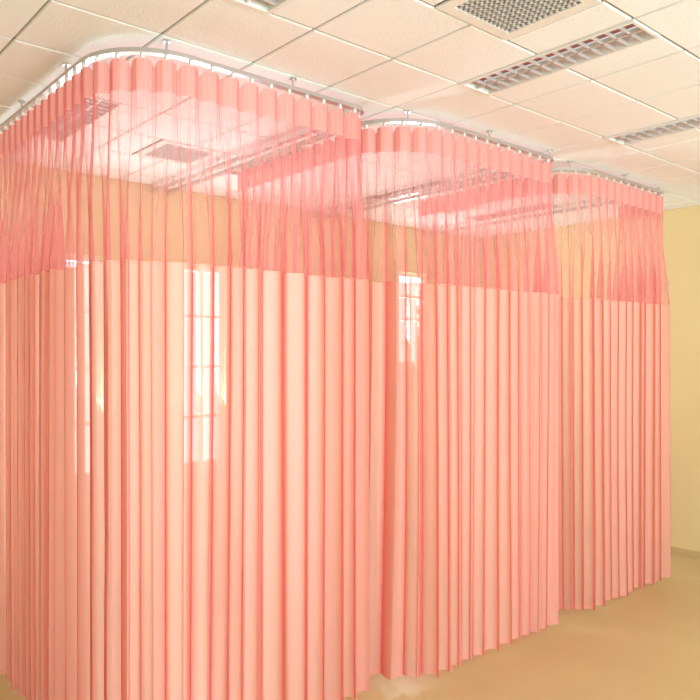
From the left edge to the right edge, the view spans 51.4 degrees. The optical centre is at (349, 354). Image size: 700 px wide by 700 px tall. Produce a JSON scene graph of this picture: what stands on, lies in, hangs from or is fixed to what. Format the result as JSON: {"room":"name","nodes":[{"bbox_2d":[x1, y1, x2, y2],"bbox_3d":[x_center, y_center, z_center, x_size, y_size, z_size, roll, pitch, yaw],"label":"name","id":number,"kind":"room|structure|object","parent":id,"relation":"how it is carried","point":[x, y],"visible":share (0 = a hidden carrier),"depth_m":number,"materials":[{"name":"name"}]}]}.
{"room":"hospital room","nodes":[
{"label":"hospital room","id":0,"kind":"room"},
{"bbox_2d":[1,160,479,286],"bbox_3d":[-1.840,0.125,4.743,8.230,2.950,0.140,0,0,-41],"label":"wall","id":1,"kind":"structure","parent":0,"point":[176,230],"depth_m":5.34,"materials":[{"name":"beige paint"}]},
{"bbox_2d":[65,255,100,267],"bbox_3d":[-1.753,0.100,4.758,0.320,1.500,0.148,0,0,-41],"label":"window","id":2,"kind":"structure","parent":1,"relation":"in","point":[83,259],"depth_m":4.77,"materials":[{"name":"white glass"}]},
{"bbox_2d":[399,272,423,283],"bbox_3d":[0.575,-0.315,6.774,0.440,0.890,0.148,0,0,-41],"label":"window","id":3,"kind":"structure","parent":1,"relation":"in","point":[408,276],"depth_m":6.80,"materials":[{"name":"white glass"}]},
{"bbox_2d":[0,0,699,238],"bbox_3d":[0.602,-1.265,1.924,8.230,0.171,7.320,0,0,-41],"label":"ceiling","id":4,"kind":"structure","parent":0,"point":[386,58],"depth_m":3.18,"materials":[{"name":"white tile"}]},
{"bbox_2d":[32,97,122,142],"bbox_3d":[-1.404,-1.222,3.652,0.200,0.096,0.800,0,0,-41],"label":"fluorescent ceiling light","id":5,"kind":"object","parent":4,"relation":"attached to","point":[103,104],"visible":0.37,"depth_m":3.60,"materials":[{"name":"white metal"}]},
{"bbox_2d":[133,139,223,165],"bbox_3d":[-1.006,-1.194,4.262,0.388,0.033,0.388,0,0,-41],"label":"ceiling air vent","id":6,"kind":"object","parent":4,"relation":"in","point":[162,149],"depth_m":4.23,"materials":[{"name":"white metal"}]},
{"bbox_2d":[0,39,369,699],"bbox_3d":[-1.095,0.191,3.769,1.272,2.742,2.267,0,0,-41],"label":"curtain","id":7,"kind":"object","parent":4,"relation":"hanging from","point":[184,446],"visible":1,"depth_m":2.94,"materials":[{"name":"pink fabric"}]},
{"bbox_2d":[230,168,243,175],"bbox_3d":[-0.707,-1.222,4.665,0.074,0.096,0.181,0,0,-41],"label":"fluorescent ceiling light","id":8,"kind":"object","parent":4,"relation":"attached to","point":[235,172],"depth_m":4.72,"materials":[{"name":"white metal"}]},
{"bbox_2d":[230,0,291,14],"bbox_3d":[-0.095,-1.222,2.141,0.200,0.096,0.800,0,0,-41],"label":"fluorescent ceiling light","id":9,"kind":"object","parent":4,"relation":"attached to","point":[264,6],"visible":1,"depth_m":2.46,"materials":[{"name":"white metal"}]},
{"bbox_2d":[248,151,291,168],"bbox_3d":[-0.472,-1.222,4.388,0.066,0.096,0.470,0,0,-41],"label":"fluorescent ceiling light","id":10,"kind":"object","parent":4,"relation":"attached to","point":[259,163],"depth_m":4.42,"materials":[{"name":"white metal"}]},
{"bbox_2d":[164,110,558,679],"bbox_3d":[-0.050,0.190,4.633,1.376,2.740,2.341,0,0,-41],"label":"curtain","id":11,"kind":"object","parent":4,"relation":"hanging from","point":[464,380],"visible":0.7,"depth_m":3.70,"materials":[{"name":"pink fabric"}]},
{"bbox_2d":[360,178,452,200],"bbox_3d":[0.410,-1.222,5.224,0.200,0.096,0.800,0,0,-41],"label":"fluorescent ceiling light","id":12,"kind":"object","parent":4,"relation":"attached to","point":[434,182],"visible":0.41,"depth_m":5.18,"materials":[{"name":"white metal"}]},
{"bbox_2d":[416,206,484,214],"bbox_3d":[0.808,-1.194,5.833,0.388,0.033,0.388,0,0,-41],"label":"ceiling air vent","id":13,"kind":"object","parent":4,"relation":"in","point":[460,210],"depth_m":5.93,"materials":[{"name":"white metal"}]},
{"bbox_2d":[324,161,670,611],"bbox_3d":[1.001,0.191,5.538,1.359,2.743,2.364,0,0,-41],"label":"curtain","id":14,"kind":"object","parent":4,"relation":"hanging from","point":[615,467],"visible":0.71,"depth_m":4.66,"materials":[{"name":"pink fabric"}]},
{"bbox_2d":[465,203,557,220],"bbox_3d":[1.317,-1.222,6.009,0.200,0.096,0.800,0,0,-41],"label":"fluorescent ceiling light","id":15,"kind":"object","parent":4,"relation":"attached to","point":[515,211],"visible":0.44,"depth_m":5.97,"materials":[{"name":"white metal"}]},
{"bbox_2d":[436,0,600,39],"bbox_3d":[0.565,-1.194,2.448,0.388,0.033,0.388,0,0,-41],"label":"ceiling air vent","id":16,"kind":"object","parent":4,"relation":"in","point":[504,19],"depth_m":2.50,"materials":[{"name":"white metal"}]},
{"bbox_2d":[459,18,660,95],"bbox_3d":[0.812,-1.222,2.926,0.200,0.096,0.800,0,0,-41],"label":"fluorescent ceiling light","id":17,"kind":"object","parent":4,"relation":"attached to","point":[631,33],"visible":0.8,"depth_m":2.90,"materials":[{"name":"white metal"}]},
{"bbox_2d":[604,114,699,145],"bbox_3d":[1.719,-1.222,3.712,0.200,0.096,0.800,0,0,-41],"label":"fluorescent ceiling light","id":18,"kind":"object","parent":4,"relation":"attached to","point":[692,122],"visible":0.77,"depth_m":3.84,"materials":[{"name":"white metal"}]},
{"bbox_2d":[0,553,699,699],"bbox_3d":[0.602,1.650,1.924,8.530,0.100,7.620,0,0,-41],"label":"floor","id":19,"kind":"structure","parent":0,"point":[644,644],"depth_m":3.79,"materials":[{"name":"beige plastic"}]},
{"bbox_2d":[480,205,699,551],"bbox_3d":[3.765,0.125,4.664,0.140,2.950,7.600,0,0,-41],"label":"wall","id":20,"kind":"structure","parent":0,"point":[681,226],"depth_m":5.87,"materials":[{"name":"beige paint"}]},
{"bbox_2d":[671,546,699,558],"bbox_3d":[3.712,1.575,4.610,0.012,0.050,7.308,0,0,-41],"label":"baseboard","id":21,"kind":"structure","parent":20,"relation":"attached to","point":[676,550],"depth_m":5.80,"materials":[{"name":"brown wood"}]}
]}

